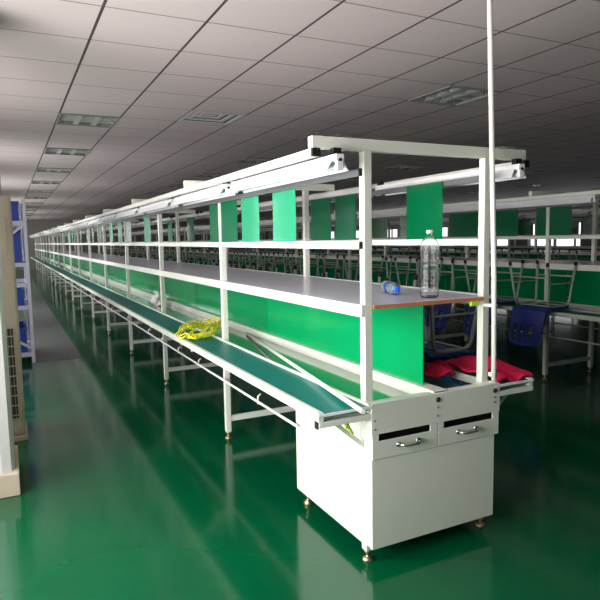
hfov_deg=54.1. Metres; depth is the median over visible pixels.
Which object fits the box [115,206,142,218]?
fluorescent light
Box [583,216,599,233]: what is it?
sheet
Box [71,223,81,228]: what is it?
fluorescent light
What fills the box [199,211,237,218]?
fluorescent light
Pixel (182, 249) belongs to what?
plastic chair
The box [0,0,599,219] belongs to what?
ceiling
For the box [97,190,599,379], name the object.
background workbenches
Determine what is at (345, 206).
sheet
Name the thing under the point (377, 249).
shelf
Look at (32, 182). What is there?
ceiling light
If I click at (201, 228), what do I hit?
fluorescent light
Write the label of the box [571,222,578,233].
sheet
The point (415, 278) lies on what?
plastic chair
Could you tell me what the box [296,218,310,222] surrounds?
fluorescent light
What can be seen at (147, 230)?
sheet
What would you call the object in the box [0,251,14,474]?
column
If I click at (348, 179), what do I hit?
ceiling light
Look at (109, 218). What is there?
fluorescent light
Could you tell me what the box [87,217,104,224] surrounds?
fluorescent light
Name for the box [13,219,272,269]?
wall
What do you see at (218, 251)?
plastic chair
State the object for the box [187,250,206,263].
plastic chair
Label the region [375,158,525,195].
fluorescent light
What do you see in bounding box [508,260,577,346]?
plastic chair
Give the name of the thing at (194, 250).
plastic chair
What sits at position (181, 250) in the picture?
plastic chair
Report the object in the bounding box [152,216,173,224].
fluorescent light
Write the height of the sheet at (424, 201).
0.305 m
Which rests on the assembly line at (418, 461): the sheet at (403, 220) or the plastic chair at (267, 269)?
the plastic chair at (267, 269)
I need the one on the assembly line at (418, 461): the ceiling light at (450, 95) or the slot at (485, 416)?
the slot at (485, 416)
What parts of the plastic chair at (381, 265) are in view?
leg frame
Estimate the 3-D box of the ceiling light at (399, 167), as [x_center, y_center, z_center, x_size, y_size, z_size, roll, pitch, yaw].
[1.992,-2.570,11.152,0.600,0.112,0.600,-4,7,-26]
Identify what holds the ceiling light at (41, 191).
attached to the ceiling
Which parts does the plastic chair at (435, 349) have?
leg frame, seat, leg frame, backrest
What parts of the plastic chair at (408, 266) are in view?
leg frame, leg frame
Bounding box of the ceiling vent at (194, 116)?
[177,110,245,124]
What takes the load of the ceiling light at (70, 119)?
attached to the ceiling
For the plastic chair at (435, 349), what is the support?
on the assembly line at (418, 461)
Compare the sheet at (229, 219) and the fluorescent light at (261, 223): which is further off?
the fluorescent light at (261, 223)
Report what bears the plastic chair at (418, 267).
on the background workbenches
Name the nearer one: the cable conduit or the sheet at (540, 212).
the cable conduit
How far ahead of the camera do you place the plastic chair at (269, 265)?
6.36 m
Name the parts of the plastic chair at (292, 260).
leg frame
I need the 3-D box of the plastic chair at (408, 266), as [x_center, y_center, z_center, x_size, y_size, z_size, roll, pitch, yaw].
[1.175,-0.188,7.965,0.493,0.802,0.474,-4,7,-26]
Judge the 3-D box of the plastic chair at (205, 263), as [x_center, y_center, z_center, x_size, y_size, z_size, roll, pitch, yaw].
[-0.848,-0.061,7.105,0.493,0.802,0.474,-4,7,-26]
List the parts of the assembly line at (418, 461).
post, post, post, post, post, post, post, partition panel, post, partition panel, post, partition panel, post, partition panel, post, partition panel, post, post, partition panel, post, partition panel, post, post, conduit rod, rail, partition panel, belt rail, post, lamp rail, shelf rail, rail, belt rail, post, post, partition panel, lamp rail, shelf rail, rail, rail, post, roller trim, partition panel, post, drawer, handle, belt rail, drawer, handle, post, belt rail, roller trim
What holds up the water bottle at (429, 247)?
on the assembly line at (418, 461)
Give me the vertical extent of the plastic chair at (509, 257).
0.802 m
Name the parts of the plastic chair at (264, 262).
leg frame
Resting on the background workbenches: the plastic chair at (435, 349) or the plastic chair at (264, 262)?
the plastic chair at (264, 262)
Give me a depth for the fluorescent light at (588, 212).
9.31 m
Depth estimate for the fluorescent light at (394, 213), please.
7.99 m
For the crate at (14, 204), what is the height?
0.240 m
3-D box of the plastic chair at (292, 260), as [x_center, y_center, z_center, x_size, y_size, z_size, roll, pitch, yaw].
[-0.247,-0.460,10.806,0.493,0.802,0.474,-4,7,-25]
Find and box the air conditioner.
[0,195,28,441]
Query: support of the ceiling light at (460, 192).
attached to the ceiling
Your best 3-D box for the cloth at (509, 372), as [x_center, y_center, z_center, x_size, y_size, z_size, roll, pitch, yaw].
[1.008,0.350,3.166,0.316,0.105,0.421,-4,7,-26]
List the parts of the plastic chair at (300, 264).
leg frame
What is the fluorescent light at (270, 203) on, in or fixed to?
attached to the assembly line at (418, 461)
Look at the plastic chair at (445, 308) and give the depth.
6.69 m
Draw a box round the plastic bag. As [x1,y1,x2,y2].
[151,292,160,305]
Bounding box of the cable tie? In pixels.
[344,424,354,434]
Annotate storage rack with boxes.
[12,199,35,362]
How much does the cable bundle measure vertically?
0.082 m
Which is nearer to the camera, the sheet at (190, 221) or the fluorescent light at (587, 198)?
the fluorescent light at (587, 198)
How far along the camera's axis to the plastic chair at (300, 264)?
10.11 m
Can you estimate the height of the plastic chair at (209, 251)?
0.802 m
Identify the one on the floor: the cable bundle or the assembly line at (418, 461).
the assembly line at (418, 461)
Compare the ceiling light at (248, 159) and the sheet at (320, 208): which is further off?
the ceiling light at (248, 159)
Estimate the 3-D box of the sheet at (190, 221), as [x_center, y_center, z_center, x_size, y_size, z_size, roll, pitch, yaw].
[-1.391,-0.895,7.464,0.005,0.305,0.320,-4,7,-26]
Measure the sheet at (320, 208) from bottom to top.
0.305 m
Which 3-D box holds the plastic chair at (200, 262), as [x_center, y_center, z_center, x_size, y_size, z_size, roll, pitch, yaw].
[-1.132,-0.116,7.673,0.493,0.802,0.474,-4,7,-26]
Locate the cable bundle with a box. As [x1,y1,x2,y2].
[174,318,221,339]
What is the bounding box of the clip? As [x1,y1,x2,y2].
[469,301,478,305]
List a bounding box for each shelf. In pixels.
[42,248,483,304]
[109,247,599,265]
[372,248,599,251]
[393,245,507,245]
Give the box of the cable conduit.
[483,0,497,380]
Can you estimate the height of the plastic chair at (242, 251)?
0.802 m
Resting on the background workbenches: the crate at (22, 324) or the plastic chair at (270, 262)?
the plastic chair at (270, 262)
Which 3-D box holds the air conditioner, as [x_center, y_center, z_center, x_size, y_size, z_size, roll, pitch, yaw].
[-2.422,0.149,4.431,0.560,1.840,0.424,-4,7,-26]
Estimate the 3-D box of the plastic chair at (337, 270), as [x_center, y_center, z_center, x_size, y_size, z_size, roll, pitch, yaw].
[0.290,0.157,4.832,0.493,0.802,0.474,-4,7,-26]
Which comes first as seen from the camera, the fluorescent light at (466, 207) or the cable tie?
the cable tie
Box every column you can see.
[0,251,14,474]
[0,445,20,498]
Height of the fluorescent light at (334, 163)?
0.094 m
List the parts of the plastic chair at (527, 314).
leg frame, backrest, seat, leg frame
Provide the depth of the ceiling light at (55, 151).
8.57 m
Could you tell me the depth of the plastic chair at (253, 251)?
12.40 m
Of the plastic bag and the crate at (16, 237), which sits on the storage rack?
the crate at (16, 237)
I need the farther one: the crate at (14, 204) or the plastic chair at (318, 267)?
the plastic chair at (318, 267)
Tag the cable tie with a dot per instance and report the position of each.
(346, 426)
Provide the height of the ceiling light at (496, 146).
0.112 m
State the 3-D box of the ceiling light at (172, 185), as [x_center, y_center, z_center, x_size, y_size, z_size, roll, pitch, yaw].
[-2.833,-2.792,14.103,0.600,0.112,0.600,-4,7,-26]
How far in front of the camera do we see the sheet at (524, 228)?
10.50 m
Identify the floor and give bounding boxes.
[0,269,599,599]
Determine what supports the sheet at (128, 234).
attached to the assembly line at (418, 461)
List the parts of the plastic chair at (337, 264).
leg frame, leg frame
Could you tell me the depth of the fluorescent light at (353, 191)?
4.46 m
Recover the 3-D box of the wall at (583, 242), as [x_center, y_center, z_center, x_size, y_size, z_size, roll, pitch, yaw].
[8.714,-2.428,22.498,0.200,2.800,40.800,-4,7,-26]
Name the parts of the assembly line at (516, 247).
lamp rail, shelf rail, partition panel, partition panel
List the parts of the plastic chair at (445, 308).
backrest, leg frame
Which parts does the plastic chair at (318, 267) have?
leg frame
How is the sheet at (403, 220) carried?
attached to the background workbenches
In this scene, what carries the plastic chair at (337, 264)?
on the background workbenches
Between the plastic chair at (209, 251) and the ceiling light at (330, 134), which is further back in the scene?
the plastic chair at (209, 251)
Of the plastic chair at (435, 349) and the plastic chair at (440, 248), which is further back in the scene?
the plastic chair at (440, 248)
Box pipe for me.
[246,332,364,413]
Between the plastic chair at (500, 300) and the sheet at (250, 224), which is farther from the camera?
the plastic chair at (500, 300)
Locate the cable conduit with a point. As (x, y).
(493, 374)
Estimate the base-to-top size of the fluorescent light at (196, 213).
0.094 m
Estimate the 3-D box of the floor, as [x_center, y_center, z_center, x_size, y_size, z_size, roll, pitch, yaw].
[0.283,-0.397,18.473,19.100,0.103,41.200,-4,7,-26]
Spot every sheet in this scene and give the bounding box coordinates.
[91,227,93,242]
[99,226,101,242]
[110,224,112,242]
[118,222,122,242]
[125,220,131,242]
[144,216,150,242]
[168,220,172,241]
[187,217,194,241]
[209,200,237,241]
[241,196,259,241]
[272,189,295,241]
[309,223,310,238]
[311,197,330,239]
[335,194,355,239]
[372,218,387,237]
[400,217,406,237]
[406,181,442,238]
[449,212,477,236]
[496,209,517,235]
[518,219,530,234]
[536,208,545,235]
[549,206,571,235]
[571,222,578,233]
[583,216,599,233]
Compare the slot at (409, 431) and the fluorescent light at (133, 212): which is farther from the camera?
the fluorescent light at (133, 212)
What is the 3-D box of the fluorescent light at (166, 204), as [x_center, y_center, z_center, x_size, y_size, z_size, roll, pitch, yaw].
[-1.312,-0.858,5.339,0.103,0.094,1.243,-4,7,-26]
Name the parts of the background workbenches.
partition panel, post, partition panel, partition panel, partition panel, partition panel, post, partition panel, rail, post, shelf rail, rail, lamp rail, lamp rail, shelf rail, post, partition panel, post, post, partition panel, conduit rod, conduit rod, belt rail, post, belt rail, partition panel, post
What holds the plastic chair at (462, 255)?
on the assembly line at (564, 254)
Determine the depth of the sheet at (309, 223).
10.46 m
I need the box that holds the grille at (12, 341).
[6,329,18,418]
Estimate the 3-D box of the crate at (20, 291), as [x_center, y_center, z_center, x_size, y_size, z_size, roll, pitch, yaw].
[-3.942,-0.043,7.481,0.776,0.200,0.816,-4,7,-26]
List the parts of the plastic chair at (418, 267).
leg frame, leg frame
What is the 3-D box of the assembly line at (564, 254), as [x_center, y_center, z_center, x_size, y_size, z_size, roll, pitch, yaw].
[-0.496,-1.592,20.409,1.257,1.904,32.691,-4,7,-26]
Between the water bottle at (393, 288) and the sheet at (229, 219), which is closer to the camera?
the water bottle at (393, 288)
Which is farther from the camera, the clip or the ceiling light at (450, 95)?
the ceiling light at (450, 95)
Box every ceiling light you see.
[25,197,47,198]
[25,202,42,203]
[27,190,53,192]
[31,181,61,183]
[36,167,73,172]
[43,147,90,155]
[55,113,120,127]
[147,192,168,194]
[167,184,183,186]
[195,173,226,176]
[236,157,277,163]
[298,132,360,140]
[337,178,358,180]
[383,164,426,169]
[408,85,500,105]
[458,192,478,193]
[495,145,528,149]
[515,184,546,186]
[524,170,541,173]
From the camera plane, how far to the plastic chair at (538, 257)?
9.86 m
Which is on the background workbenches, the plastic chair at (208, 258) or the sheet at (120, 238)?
the plastic chair at (208, 258)
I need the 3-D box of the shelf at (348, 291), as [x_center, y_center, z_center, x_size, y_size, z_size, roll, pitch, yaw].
[-6.641,-1.385,17.222,0.639,0.002,32.533,-4,7,-26]
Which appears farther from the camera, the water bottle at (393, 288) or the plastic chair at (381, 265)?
the plastic chair at (381, 265)
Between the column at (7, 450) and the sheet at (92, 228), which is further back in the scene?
the sheet at (92, 228)
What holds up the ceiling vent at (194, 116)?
in the ceiling
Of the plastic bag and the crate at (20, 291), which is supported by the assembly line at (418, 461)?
the plastic bag
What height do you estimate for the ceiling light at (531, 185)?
0.112 m
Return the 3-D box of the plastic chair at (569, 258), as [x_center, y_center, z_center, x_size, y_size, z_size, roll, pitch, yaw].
[4.326,-0.393,9.385,0.493,0.802,0.474,-4,7,-26]
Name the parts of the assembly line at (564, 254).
partition panel, partition panel, rail, shelf rail, lamp rail, post, lamp rail, rail, partition panel, partition panel, post, post, partition panel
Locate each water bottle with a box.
[380,281,399,294]
[420,230,438,297]
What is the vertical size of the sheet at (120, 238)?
0.305 m
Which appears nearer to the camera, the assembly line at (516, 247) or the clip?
the clip
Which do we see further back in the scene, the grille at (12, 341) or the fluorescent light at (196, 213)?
the fluorescent light at (196, 213)
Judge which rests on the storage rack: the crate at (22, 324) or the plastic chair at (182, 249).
the crate at (22, 324)
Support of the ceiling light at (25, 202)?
attached to the ceiling
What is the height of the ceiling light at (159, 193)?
0.112 m
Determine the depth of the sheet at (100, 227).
9.62 m
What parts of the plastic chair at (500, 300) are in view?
leg frame, backrest, seat, leg frame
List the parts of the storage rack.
post, post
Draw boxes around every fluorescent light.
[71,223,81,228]
[78,221,91,226]
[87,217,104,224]
[99,213,120,222]
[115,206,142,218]
[137,197,178,213]
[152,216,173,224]
[171,181,235,205]
[172,212,198,221]
[198,227,209,229]
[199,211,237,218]
[228,147,348,192]
[237,202,272,213]
[259,222,272,225]
[296,189,373,206]
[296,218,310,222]
[356,210,406,218]
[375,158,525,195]
[443,204,478,212]
[496,195,597,208]
[525,211,589,218]
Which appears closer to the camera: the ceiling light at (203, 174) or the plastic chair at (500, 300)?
the plastic chair at (500, 300)
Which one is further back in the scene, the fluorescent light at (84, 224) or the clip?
the fluorescent light at (84, 224)
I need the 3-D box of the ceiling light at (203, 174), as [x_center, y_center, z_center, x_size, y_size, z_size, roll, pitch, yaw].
[-1.762,-2.587,11.964,0.600,0.112,0.600,-4,7,-26]
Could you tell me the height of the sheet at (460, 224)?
0.305 m
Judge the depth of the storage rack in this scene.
7.28 m
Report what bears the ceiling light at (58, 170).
attached to the ceiling
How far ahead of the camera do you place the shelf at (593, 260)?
8.85 m
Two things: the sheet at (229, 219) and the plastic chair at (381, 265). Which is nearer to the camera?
the sheet at (229, 219)
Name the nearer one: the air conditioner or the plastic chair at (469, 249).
the air conditioner
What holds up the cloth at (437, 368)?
on the assembly line at (418, 461)
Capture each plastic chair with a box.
[170,249,187,262]
[181,250,199,263]
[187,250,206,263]
[189,260,230,266]
[194,250,214,264]
[201,250,218,265]
[204,261,248,268]
[209,251,230,265]
[218,251,240,267]
[227,251,250,268]
[235,262,270,271]
[237,251,261,269]
[241,264,296,273]
[247,252,274,270]
[260,252,287,271]
[266,268,327,277]
[273,253,302,273]
[287,254,319,276]
[296,269,338,276]
[310,254,338,277]
[322,254,359,280]
[334,272,417,286]
[343,256,383,279]
[372,256,410,285]
[384,278,476,385]
[391,248,416,254]
[394,257,442,286]
[426,258,477,328]
[440,248,455,256]
[446,249,477,257]
[464,260,523,336]
[469,249,502,256]
[496,249,529,258]
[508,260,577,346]
[521,249,559,259]
[552,250,588,288]
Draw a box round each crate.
[11,201,18,220]
[13,230,21,262]
[17,287,24,305]
[19,321,27,352]
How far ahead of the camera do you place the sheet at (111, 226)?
8.65 m
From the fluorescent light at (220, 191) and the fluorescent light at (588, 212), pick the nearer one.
the fluorescent light at (220, 191)
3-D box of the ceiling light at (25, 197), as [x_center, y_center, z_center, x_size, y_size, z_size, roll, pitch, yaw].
[-7.658,-3.014,17.054,0.600,0.112,0.600,-4,7,-26]
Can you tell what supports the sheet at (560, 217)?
attached to the background workbenches
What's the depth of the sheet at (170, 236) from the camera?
8.39 m
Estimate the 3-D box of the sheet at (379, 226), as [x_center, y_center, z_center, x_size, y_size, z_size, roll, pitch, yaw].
[1.129,-1.056,8.563,0.006,0.305,0.500,-4,7,-26]
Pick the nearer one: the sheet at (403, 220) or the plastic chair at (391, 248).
the sheet at (403, 220)
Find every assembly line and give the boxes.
[29,135,533,561]
[163,208,599,327]
[240,218,599,249]
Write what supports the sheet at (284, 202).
attached to the assembly line at (418, 461)
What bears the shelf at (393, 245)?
attached to the assembly line at (516, 247)
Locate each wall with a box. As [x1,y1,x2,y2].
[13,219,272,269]
[299,198,599,248]
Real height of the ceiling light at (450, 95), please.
0.112 m
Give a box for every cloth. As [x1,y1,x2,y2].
[424,360,455,378]
[445,356,532,381]
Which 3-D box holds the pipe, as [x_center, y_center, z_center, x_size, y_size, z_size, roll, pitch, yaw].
[-0.089,0.362,3.581,0.021,0.084,2.518,-3,6,-16]
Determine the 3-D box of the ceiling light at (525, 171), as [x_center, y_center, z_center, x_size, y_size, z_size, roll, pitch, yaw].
[4.677,-2.757,12.477,0.600,0.112,0.600,-4,7,-26]

